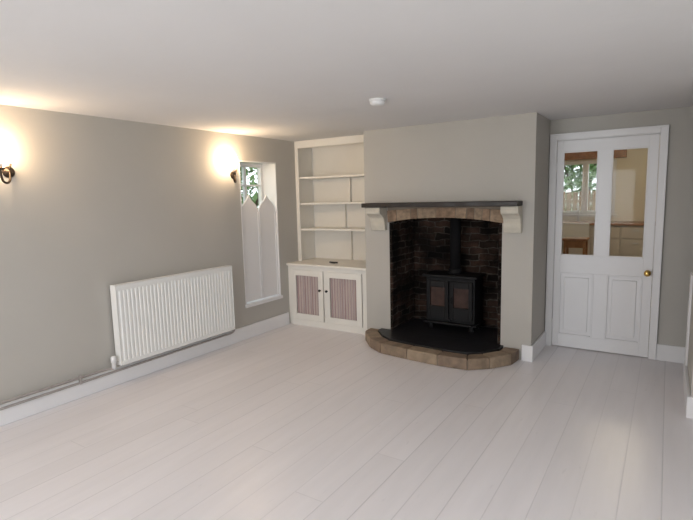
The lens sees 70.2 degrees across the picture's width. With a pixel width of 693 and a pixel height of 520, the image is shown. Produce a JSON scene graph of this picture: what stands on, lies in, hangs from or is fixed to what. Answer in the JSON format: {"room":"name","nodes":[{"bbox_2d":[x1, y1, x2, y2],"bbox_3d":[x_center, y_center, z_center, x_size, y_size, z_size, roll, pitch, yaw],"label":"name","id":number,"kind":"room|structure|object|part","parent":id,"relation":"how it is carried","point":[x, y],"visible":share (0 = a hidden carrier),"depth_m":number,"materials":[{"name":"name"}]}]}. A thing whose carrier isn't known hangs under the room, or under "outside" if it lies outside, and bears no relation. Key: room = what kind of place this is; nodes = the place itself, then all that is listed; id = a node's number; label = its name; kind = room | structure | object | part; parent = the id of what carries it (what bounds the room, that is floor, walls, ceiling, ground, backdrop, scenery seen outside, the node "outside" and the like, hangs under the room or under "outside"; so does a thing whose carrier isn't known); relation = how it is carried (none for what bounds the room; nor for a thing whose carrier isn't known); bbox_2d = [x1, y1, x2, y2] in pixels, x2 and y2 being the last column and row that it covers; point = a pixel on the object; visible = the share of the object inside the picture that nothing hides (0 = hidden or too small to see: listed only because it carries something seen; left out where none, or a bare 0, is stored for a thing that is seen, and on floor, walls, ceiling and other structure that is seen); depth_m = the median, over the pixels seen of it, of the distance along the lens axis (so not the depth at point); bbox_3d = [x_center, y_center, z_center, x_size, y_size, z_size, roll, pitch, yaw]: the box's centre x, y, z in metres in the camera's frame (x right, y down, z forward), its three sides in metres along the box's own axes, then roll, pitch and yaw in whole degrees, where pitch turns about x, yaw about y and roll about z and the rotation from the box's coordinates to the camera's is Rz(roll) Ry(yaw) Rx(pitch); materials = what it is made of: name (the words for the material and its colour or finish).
{"room":"living room","nodes":[
{"label":"living room","id":0,"kind":"room"},
{"bbox_2d":[0,104,297,404],"bbox_3d":[-2.610,0.057,3.438,0.300,2.240,7.860,3,9,33],"label":"wall","id":1,"kind":"structure","parent":0,"point":[90,204],"depth_m":4.04,"materials":[{"name":"paint"}]},
{"bbox_2d":[0,140,14,183],"bbox_3d":[-2.359,-0.672,3.379,0.098,0.303,0.206,-4,8,-20],"label":"wall sconce","id":2,"kind":"object","parent":1,"relation":"attached to","point":[8,171],"visible":1,"depth_m":3.35,"materials":[{"name":"white glass"}]},
{"bbox_3d":[-2.343,-0.745,3.317,0.096,0.142,0.096,3,9,33],"label":"bulb","id":3,"kind":"part","parent":2,"relation":"part of","materials":[{"name":"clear glass"}]},
{"bbox_3d":[-2.341,-0.571,3.400,0.030,0.097,0.136,-2,7,-8],"label":"arm","id":4,"kind":"part","parent":2,"relation":"part of","materials":[{"name":"brown metal"}]},
{"bbox_2d":[0,265,234,410],"bbox_3d":[-2.791,0.768,2.849,0.102,0.748,5.814,3,9,33],"label":"radiator","id":5,"kind":"object","parent":1,"relation":"attached to","point":[157,315],"visible":1,"depth_m":4.50,"materials":[{"name":"white metal"}]},
{"bbox_2d":[110,265,234,365],"bbox_3d":[-1.577,0.473,4.676,0.075,0.683,1.308,3,9,33],"label":"radiator panel","id":6,"kind":"object","parent":5,"relation":"attached to","point":[157,315],"depth_m":4.54,"materials":[{"name":"white metal"}]},
{"bbox_3d":[-1.553,0.478,4.661,0.018,0.675,1.300,3,9,33],"label":"panel","id":7,"kind":"part","parent":5,"relation":"part of","materials":[{"name":"white metal"}]},
{"bbox_2d":[0,312,289,425],"bbox_3d":[-2.564,1.127,3.309,0.020,0.150,6.800,3,9,33],"label":"baseboard","id":8,"kind":"structure","parent":1,"relation":"attached to","point":[12,414],"depth_m":4.31,"materials":[{"name":"white paint"}]},
{"bbox_2d":[228,153,237,182],"bbox_3d":[-1.190,-0.958,5.161,0.098,0.303,0.206,-4,8,-20],"label":"wall sconce","id":9,"kind":"object","parent":1,"relation":"attached to","point":[232,160],"visible":1,"depth_m":5.08,"materials":[{"name":"white glass"}]},
{"bbox_3d":[-1.175,-1.031,5.099,0.096,0.142,0.096,3,9,33],"label":"bulb","id":10,"kind":"part","parent":9,"relation":"part of","materials":[{"name":"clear glass"}]},
{"bbox_2d":[240,163,263,204],"bbox_3d":[-1.167,-0.326,5.773,0.050,1.600,0.600,3,9,33],"label":"frame","id":11,"kind":"object","parent":1,"relation":"attached to","point":[243,166],"visible":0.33,"depth_m":5.80,"materials":[{"name":"white paint"}]},
{"bbox_2d":[238,160,280,304],"bbox_3d":[-1.061,-0.327,5.704,0.203,1.585,0.600,3,9,33],"label":"lining","id":12,"kind":"object","parent":1,"relation":"attached to","point":[268,168],"visible":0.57,"depth_m":5.86,"materials":[{"name":"white paint"}]},
{"bbox_2d":[242,195,278,301],"bbox_3d":[-0.999,-0.147,5.689,0.031,1.199,0.570,3,9,33],"label":"window shutter","id":13,"kind":"object","parent":1,"relation":"attached to","point":[259,225],"visible":0.95,"depth_m":5.68,"materials":[{"name":"white paint"}]},
{"bbox_3d":[-1.081,-0.130,5.572,0.023,1.199,0.282,3,9,33],"label":"panel","id":14,"kind":"part","parent":13,"relation":"part of","materials":[{"name":"white paint"}]},
{"bbox_3d":[-1.065,-0.031,5.576,0.008,1.000,0.282,3,9,33],"label":"panel moulding","id":15,"kind":"part","parent":13,"relation":"part of","materials":[{"name":"white paint"}]},
{"bbox_3d":[-0.924,-0.165,5.811,0.023,1.199,0.282,3,9,33],"label":"panel","id":16,"kind":"part","parent":13,"relation":"part of","materials":[{"name":"white paint"}]},
{"bbox_3d":[-0.909,-0.065,5.815,0.008,1.000,0.282,3,9,33],"label":"panel moulding","id":17,"kind":"part","parent":13,"relation":"part of","materials":[{"name":"white paint"}]},
{"bbox_2d":[245,295,282,307],"bbox_3d":[-1.033,0.476,5.800,0.225,0.035,0.620,3,9,33],"label":"sill","id":18,"kind":"structure","parent":1,"relation":"attached to","point":[274,297],"depth_m":5.73,"materials":[{"name":"white paint"}]},
{"bbox_2d":[0,323,692,519],"bbox_3d":[-0.173,1.365,1.977,6.100,0.100,7.770,3,9,33],"label":"floor","id":19,"kind":"structure","parent":0,"point":[291,421],"depth_m":3.16,"materials":[{"name":"white wood"}]},
{"bbox_2d":[286,258,366,334],"bbox_3d":[-0.096,0.410,6.026,1.143,0.765,0.608,3,9,33],"label":"base cabinet","id":20,"kind":"object","parent":19,"relation":"on","point":[322,293],"visible":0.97,"depth_m":5.80,"materials":[{"name":"beige paint"}]},
{"bbox_3d":[-0.472,0.425,5.958,0.474,0.610,0.013,3,9,33],"label":"door","id":21,"kind":"part","parent":20,"relation":"part of","materials":[{"name":"beige paint"}]},
{"bbox_2d":[294,135,365,260],"bbox_3d":[-0.052,-0.716,5.992,1.143,1.474,0.349,3,9,33],"label":"bookshelf","id":22,"kind":"object","parent":20,"relation":"on","point":[329,172],"visible":0.7,"depth_m":6.20,"materials":[{"name":"beige paint"}]},
{"bbox_3d":[-0.057,-1.010,5.958,1.103,0.024,0.311,3,9,33],"label":"shelf","id":23,"kind":"part","parent":22,"relation":"part of","materials":[{"name":"beige paint"}]},
{"bbox_3d":[-0.050,-0.692,5.998,1.103,0.024,0.311,3,9,33],"label":"shelf","id":24,"kind":"part","parent":22,"relation":"part of","materials":[{"name":"beige paint"}]},
{"bbox_3d":[-0.042,-0.375,6.039,1.103,0.024,0.311,3,9,33],"label":"shelf","id":25,"kind":"part","parent":22,"relation":"part of","materials":[{"name":"beige paint"}]},
{"bbox_3d":[-0.038,0.451,5.678,0.507,0.610,0.013,3,9,33],"label":"door","id":26,"kind":"part","parent":20,"relation":"part of","materials":[{"name":"beige paint"}]},
{"bbox_2d":[365,318,518,369],"bbox_3d":[0.954,0.834,5.066,1.608,0.118,1.103,3,9,33],"label":"hearth","id":27,"kind":"object","parent":19,"relation":"on","point":[456,347],"visible":0.99,"depth_m":4.77,"materials":[{"name":"stone"}]},
{"bbox_2d":[422,218,485,332],"bbox_3d":[1.138,0.103,5.247,0.600,1.276,0.340,3,9,33],"label":"wood-burning stove","id":28,"kind":"object","parent":27,"relation":"on","point":[453,296],"visible":0.98,"depth_m":5.19,"materials":[{"name":"black metal"}]},
{"bbox_3d":[0.974,0.387,5.257,0.166,0.215,0.008,3,9,33],"label":"glass","id":29,"kind":"part","parent":28,"relation":"part of","materials":[{"name":"brown glass"}]},
{"bbox_3d":[0.972,0.417,5.257,0.242,0.405,0.027,3,9,33],"label":"door","id":30,"kind":"part","parent":28,"relation":"part of","materials":[{"name":"black metal"}]},
{"bbox_3d":[1.147,0.157,5.266,0.600,0.027,0.310,3,9,33],"label":"plate","id":31,"kind":"part","parent":28,"relation":"part of","materials":[{"name":"black metal"}]},
{"bbox_3d":[1.159,0.661,5.331,0.580,0.017,0.300,3,9,33],"label":"plate","id":32,"kind":"part","parent":28,"relation":"part of","materials":[{"name":"black metal"}]},
{"bbox_3d":[1.190,0.399,5.117,0.166,0.215,0.008,3,9,33],"label":"glass","id":33,"kind":"part","parent":28,"relation":"part of","materials":[{"name":"brown glass"}]},
{"bbox_3d":[1.188,0.430,5.117,0.242,0.405,0.027,3,9,33],"label":"door","id":34,"kind":"part","parent":28,"relation":"part of","materials":[{"name":"black metal"}]},
{"bbox_2d":[0,0,692,141],"bbox_3d":[-0.205,-0.986,1.714,6.100,0.150,7.860,3,9,33],"label":"ceiling","id":35,"kind":"structure","parent":0,"point":[287,70],"depth_m":2.50,"materials":[{"name":"paint"}]},
{"bbox_2d":[369,98,385,105],"bbox_3d":[0.223,-1.132,3.544,0.124,0.044,0.124,3,9,33],"label":"smoke detector","id":36,"kind":"object","parent":35,"relation":"attached to","point":[373,101],"visible":1,"depth_m":3.50,"materials":[{"name":"white plastic"}]},
{"bbox_2d":[363,112,549,359],"bbox_3d":[1.105,-0.251,5.151,1.755,2.240,0.600,3,9,33],"label":"wall","id":37,"kind":"structure","parent":0,"point":[500,158],"depth_m":4.67,"materials":[{"name":"paint"}]},
{"bbox_2d":[361,201,522,232],"bbox_3d":[0.901,-0.424,4.851,1.590,0.290,0.300,3,9,33],"label":"mantelpiece","id":38,"kind":"object","parent":37,"relation":"attached to","point":[509,213],"visible":1,"depth_m":4.75,"materials":[{"name":"grey stone"}]},
{"bbox_2d":[361,201,522,207],"bbox_3d":[0.868,-0.539,4.790,1.590,0.045,0.190,3,9,33],"label":"mantel shelf","id":39,"kind":"object","parent":38,"relation":"attached to","point":[468,204],"depth_m":4.65,"materials":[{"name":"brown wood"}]},
{"bbox_2d":[389,218,501,343],"bbox_3d":[1.120,0.111,5.193,1.180,1.270,0.597,3,9,33],"label":"firebox","id":40,"kind":"object","parent":37,"relation":"in","point":[419,246],"visible":0.49,"depth_m":5.40,"materials":[{"name":"brick"}]},
{"bbox_2d":[521,331,545,361],"bbox_3d":[1.828,0.830,4.803,0.100,0.150,0.590,3,9,33],"label":"baseboard","id":41,"kind":"structure","parent":37,"relation":"attached to","point":[528,353],"depth_m":4.59,"materials":[{"name":"white paint"}]},
{"bbox_2d":[419,106,692,346],"bbox_3d":[2.045,-0.253,4.987,5.800,2.240,0.150,3,9,33],"label":"wall","id":42,"kind":"structure","parent":0,"point":[677,248],"depth_m":4.35,"materials":[{"name":"paint"}]},
{"bbox_2d":[552,134,659,356],"bbox_3d":[2.409,-0.119,4.657,0.834,2.025,0.115,3,9,33],"label":"leaf","id":43,"kind":"object","parent":42,"relation":"attached to","point":[600,265],"depth_m":4.64,"materials":[{"name":"white paint"}]},
{"bbox_2d":[559,273,640,341],"bbox_3d":[2.432,0.447,4.763,0.710,0.630,0.028,3,9,33],"label":"panels","id":44,"kind":"object","parent":43,"relation":"attached to","point":[623,298],"visible":1,"depth_m":4.72,"materials":[{"name":"white paint"}]},
{"bbox_2d":[558,146,649,343],"bbox_3d":[2.409,-0.131,4.676,0.710,1.800,0.014,3,9,33],"label":"trim","id":45,"kind":"structure","parent":43,"relation":"attached to","point":[648,147],"depth_m":4.65,"materials":[{"name":"white paint"}]},
{"bbox_3d":[2.720,0.121,4.460,0.056,0.056,0.070,3,9,33],"label":"knob","id":46,"kind":"part","parent":43,"relation":"part of","materials":[{"name":"gold metal"}]},
{"bbox_2d":[545,125,668,359],"bbox_3d":[2.458,-0.134,4.732,0.870,2.050,0.154,3,9,33],"label":"door frame","id":47,"kind":"structure","parent":42,"relation":"attached to","point":[649,133],"depth_m":4.66,"materials":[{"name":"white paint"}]},
{"bbox_2d":[656,344,684,363],"bbox_3d":[3.520,0.881,4.082,1.634,0.150,0.020,3,9,33],"label":"baseboard","id":48,"kind":"structure","parent":42,"relation":"attached to","point":[669,353],"depth_m":4.45,"materials":[{"name":"white paint"}]},
{"bbox_2d":[563,144,659,220],"bbox_3d":[4.953,-0.988,8.774,5.100,2.600,0.200,3,9,33],"label":"wall","id":49,"kind":"structure","parent":0,"point":[631,171],"depth_m":8.61,"materials":[{"name":"beige paint"}]},
{"bbox_2d":[563,159,616,213],"bbox_3d":[4.389,-1.330,9.070,1.000,0.970,0.060,3,9,33],"label":"frame","id":50,"kind":"object","parent":49,"relation":"attached to","point":[585,177],"visible":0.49,"depth_m":9.03,"materials":[{"name":"white paint"}]},
{"bbox_2d":[563,214,617,215],"bbox_3d":[4.355,-0.824,9.063,1.100,0.030,0.110,3,9,33],"label":"sill","id":51,"kind":"structure","parent":49,"relation":"attached to","point":[563,214],"depth_m":9.02,"materials":[{"name":"white paint"}]},
{"bbox_2d":[565,149,626,160],"bbox_3d":[4.310,-1.886,8.897,1.300,0.140,0.079,3,9,33],"label":"pelmet","id":52,"kind":"object","parent":49,"relation":"attached to","point":[617,153],"visible":0.41,"depth_m":8.84,"materials":[{"name":"brown wood"}]},
{"bbox_2d":[687,290,692,396],"bbox_3d":[3.135,-0.050,3.195,1.410,2.240,0.830,3,9,33],"label":"wall pier","id":53,"kind":"object","parent":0,"point":[690,352],"visible":0.5,"depth_m":3.61,"materials":[{"name":"paint"}]},
{"bbox_2d":[683,360,692,418],"bbox_3d":[3.151,0.986,3.333,1.430,0.150,0.870,3,9,33],"label":"baseboard","id":54,"kind":"structure","parent":53,"relation":"attached to","point":[688,399],"depth_m":3.44,"materials":[{"name":"white paint"}]},
{"bbox_2d":[685,273,692,365],"bbox_3d":[2.789,0.476,3.922,0.126,0.730,0.156,3,9,33],"label":"trim","id":55,"kind":"structure","parent":53,"relation":"attached to","point":[691,274],"depth_m":3.90,"materials":[{"name":"white paint"}]},
{"bbox_3d":[3.724,0.627,7.018,5.100,0.100,4.840,3,9,33],"label":"floor","id":56,"kind":"structure","parent":0,"visible":0},
{"bbox_2d":[562,237,589,254],"bbox_3d":[3.587,0.067,7.743,0.350,0.835,0.350,3,9,33],"label":"stool","id":57,"kind":"object","parent":56,"relation":"on","point":[568,242],"visible":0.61,"depth_m":7.60,"materials":[{"name":"brown wood"}]},
{"bbox_3d":[3.578,-0.330,7.692,0.350,0.035,0.350,3,9,33],"label":"seat","id":58,"kind":"part","parent":57,"relation":"part of","materials":[{"name":"brown wood"}]},
{"bbox_2d":[562,221,655,275],"bbox_3d":[4.741,-0.149,8.521,4.680,1.010,0.649,3,9,33],"label":"kitchen base units","id":59,"kind":"object","parent":56,"relation":"on","point":[626,237],"visible":0.2,"depth_m":8.24,"materials":[{"name":"beige wood"}]},
{"bbox_2d":[562,204,588,237],"bbox_3d":[4.090,-0.703,8.792,0.500,0.593,0.562,3,9,33],"label":"sink","id":60,"kind":"object","parent":59,"relation":"in","point":[568,229],"depth_m":8.57,"materials":[{"name":"beige ceramic"}]},
{"bbox_2d":[563,221,655,225],"bbox_3d":[4.729,-0.630,8.460,4.680,0.040,0.649,3,9,33],"label":"countertop","id":61,"kind":"structure","parent":59,"relation":"on","point":[614,223],"depth_m":8.36,"materials":[{"name":"brown wood"}]},
{"label":"outside","id":62,"kind":"structure","parent":0,"visible":0},
{"bbox_3d":[2.761,1.149,4.376,80.000,0.180,90.000,3,9,33],"label":"ground","id":63,"kind":"structure","parent":62,"visible":0},
{"bbox_2d":[240,167,258,208],"bbox_3d":[-2.223,-1.104,10.092,2.676,3.095,4.802,3,9,33],"label":"shrub","id":64,"kind":"object","parent":63,"relation":"on","point":[254,198],"visible":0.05,"depth_m":10.01,"materials":[{"name":"green plant"}]},
{"bbox_2d":[563,190,595,210],"bbox_3d":[7.525,-1.013,13.028,14.400,1.690,0.070,3,9,33],"label":"fence","id":65,"kind":"object","parent":63,"relation":"on","point":[569,200],"visible":0.02,"depth_m":13.66,"materials":[{"name":"beige wood"}]},
{"bbox_2d":[564,164,596,210],"bbox_3d":[8.192,-3.665,16.934,5.323,5.937,3.304,3,9,33],"label":"tree","id":66,"kind":"object","parent":63,"relation":"on","point":[571,175],"visible":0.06,"depth_m":16.70,"materials":[{"name":"green plant"}]}
]}

